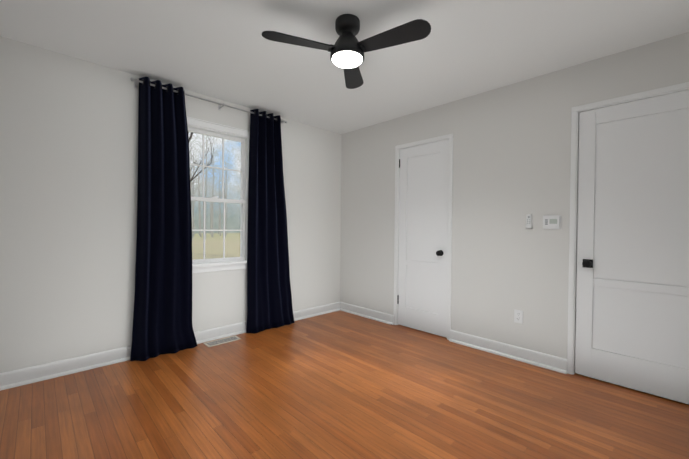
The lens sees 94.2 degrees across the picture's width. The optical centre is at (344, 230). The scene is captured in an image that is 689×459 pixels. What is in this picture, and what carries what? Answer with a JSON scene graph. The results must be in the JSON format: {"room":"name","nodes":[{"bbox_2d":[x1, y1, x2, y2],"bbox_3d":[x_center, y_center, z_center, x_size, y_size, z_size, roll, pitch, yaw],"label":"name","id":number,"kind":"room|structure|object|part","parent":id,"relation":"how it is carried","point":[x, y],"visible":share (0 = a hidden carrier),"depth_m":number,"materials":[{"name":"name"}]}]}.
{"room":"empty bedroom","nodes":[
{"label":"empty bedroom","id":0,"kind":"room"},
{"bbox_2d":[0,36,341,372],"bbox_3d":[-1.345,-0.121,3.332,3.750,2.450,0.150,0,1,-44],"label":"wall","id":1,"kind":"structure","parent":0,"point":[68,171],"depth_m":2.55,"materials":[{"name":"white paint"}]},
{"bbox_2d":[0,302,339,390],"bbox_3d":[-1.294,1.049,3.278,3.450,0.112,0.032,0,1,-44],"label":"baseboard","id":2,"kind":"structure","parent":1,"relation":"attached to","point":[25,376],"depth_m":2.58,"materials":[{"name":"white paint"}]},
{"bbox_2d":[130,77,294,360],"bbox_3d":[-1.203,-0.101,3.261,1.669,2.407,0.151,0,1,-44],"label":"curtains","id":3,"kind":"object","parent":1,"relation":"attached to","point":[162,317],"visible":1,"depth_m":2.93,"materials":[{"name":"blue fabric"}]},
{"bbox_2d":[187,116,249,272],"bbox_3d":[-1.343,-0.338,3.295,0.810,1.500,0.200,0,1,-44],"label":"window","id":4,"kind":"structure","parent":1,"relation":"in","point":[221,259],"depth_m":3.35,"materials":[{"name":"white paint"}]},
{"bbox_3d":[-1.356,-0.654,3.308,0.666,0.712,0.032,0,1,-44],"label":"window sash","id":5,"kind":"part","parent":4,"relation":"part of","materials":[{"name":"clear glass"}]},
{"bbox_2d":[0,310,688,458],"bbox_3d":[-0.022,1.191,1.959,3.750,0.120,4.000,0,1,-44],"label":"floor","id":6,"kind":"structure","parent":0,"point":[339,384],"depth_m":2.05,"materials":[{"name":"brown wood"}]},
{"bbox_2d":[203,335,240,346],"bbox_3d":[-1.218,1.104,3.200,0.330,0.005,0.135,0,1,-44],"label":"floor vent","id":7,"kind":"object","parent":6,"relation":"in","point":[221,341],"visible":1,"depth_m":3.19,"materials":[{"name":"silver metal"}]},
{"bbox_2d":[0,0,688,133],"bbox_3d":[0.003,-1.379,1.933,3.750,0.120,4.000,0,1,-44],"label":"ceiling","id":8,"kind":"structure","parent":0,"point":[224,50],"depth_m":2.25,"materials":[{"name":"white paint"}]},
{"bbox_2d":[262,14,430,88],"bbox_3d":[0.051,-1.185,1.944,0.914,0.268,0.863,0,1,-44],"label":"ceiling fan","id":9,"kind":"object","parent":8,"relation":"hanging from","point":[347,49],"visible":1,"depth_m":1.94,"materials":[{"name":"black"}]},
{"bbox_2d":[340,32,688,358],"bbox_3d":[1.338,-0.093,3.141,0.150,2.450,3.850,0,1,-44],"label":"wall","id":10,"kind":"structure","parent":0,"point":[511,155],"depth_m":2.93,"materials":[{"name":"white paint"}]},
{"bbox_2d":[340,302,393,324],"bbox_3d":[0.251,1.055,4.138,0.032,0.112,0.938,0,1,-44],"label":"baseboard","id":11,"kind":"structure","parent":10,"relation":"attached to","point":[369,313],"depth_m":4.09,"materials":[{"name":"white paint"}]},
{"bbox_2d":[393,133,452,339],"bbox_3d":[0.900,0.062,3.589,0.159,2.122,0.726,0,1,-44],"label":"door frame","id":12,"kind":"structure","parent":10,"relation":"attached to","point":[449,137],"depth_m":3.52,"materials":[{"name":"white paint"}]},
{"bbox_2d":[398,140,448,336],"bbox_3d":[0.851,0.080,3.542,0.097,2.068,0.632,0,1,-44],"label":"door","id":13,"kind":"structure","parent":10,"relation":"in","point":[423,231],"depth_m":3.54,"materials":[{"name":"white paint"}]},
{"bbox_3d":[0.998,0.236,3.365,0.062,0.064,0.064,0,1,-44],"label":"knob","id":14,"kind":"part","parent":13,"relation":"part of","materials":[{"name":"black metal"}]},
{"bbox_2d":[449,330,566,373],"bbox_3d":[1.428,1.079,2.917,0.032,0.112,1.003,0,1,-44],"label":"baseboard","id":15,"kind":"structure","parent":10,"relation":"attached to","point":[544,360],"depth_m":2.85,"materials":[{"name":"white paint"}]},
{"bbox_2d":[514,309,522,323],"bbox_3d":[1.535,0.757,2.822,0.009,0.114,0.070,0,1,-44],"label":"electrical outlet plate","id":16,"kind":"object","parent":10,"relation":"attached to","point":[518,316],"visible":1,"depth_m":2.82,"materials":[{"name":"white plastic"}]},
{"bbox_2d":[525,214,532,228],"bbox_3d":[1.589,-0.079,2.754,0.026,0.125,0.048,0,1,-44],"label":"remote","id":17,"kind":"object","parent":10,"relation":"attached to","point":[529,222],"visible":1,"depth_m":2.74,"materials":[{"name":"white plastic"}]},
{"bbox_2d":[543,215,561,228],"bbox_3d":[1.705,-0.070,2.634,0.026,0.116,0.132,0,1,-44],"label":"thermostat","id":18,"kind":"object","parent":10,"relation":"attached to","point":[551,221],"visible":1,"depth_m":2.62,"materials":[{"name":"white plastic"}]},
{"bbox_2d":[567,82,688,374],"bbox_3d":[2.151,0.087,2.291,0.159,2.122,0.874,0,1,-44],"label":"door frame","id":19,"kind":"structure","parent":10,"relation":"attached to","point":[576,111],"depth_m":2.53,"materials":[{"name":"white paint"}]},
{"bbox_2d":[575,90,688,404],"bbox_3d":[2.102,0.105,2.244,0.097,2.068,0.780,0,1,-44],"label":"door","id":20,"kind":"structure","parent":10,"relation":"in","point":[632,303],"depth_m":2.29,"materials":[{"name":"white paint"}]},
{"bbox_3d":[1.868,0.254,2.462,0.062,0.064,0.064,0,1,-44],"label":"knob","id":21,"kind":"part","parent":20,"relation":"part of","materials":[{"name":"black metal"}]},
{"label":"outside","id":22,"kind":"structure","parent":0,"visible":0},
{"bbox_2d":[188,132,240,233],"bbox_3d":[-58.973,-34.442,51.192,160.000,71.000,0.001,0,1,-44],"label":"sky","id":23,"kind":"structure","parent":22,"point":[217,157],"depth_m":78.56,"materials":[{"name":"blue"}]},
{"bbox_2d":[192,233,239,259],"bbox_3d":[-41.761,0.872,47.752,120.000,0.020,119.830,0,1,-44],"label":"ground","id":24,"kind":"structure","parent":22,"point":[213,242],"depth_m":27.86,"materials":[{"name":"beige plant"}]},
{"bbox_2d":[188,132,213,181],"bbox_3d":[-17.813,-9.377,16.483,29.952,21.670,36.612,0,1,-44],"label":"trees","id":25,"kind":"object","parent":24,"relation":"on","point":[190,137],"depth_m":31.66,"materials":[{"name":"grey plant"}]},
{"bbox_2d":[189,132,240,239],"bbox_3d":[-44.108,-7.812,35.639,95.172,17.565,34.772,0,1,-44],"label":"trees","id":26,"kind":"object","parent":24,"relation":"on","point":[211,204],"depth_m":49.89,"materials":[{"name":"grey plant"}]}
]}

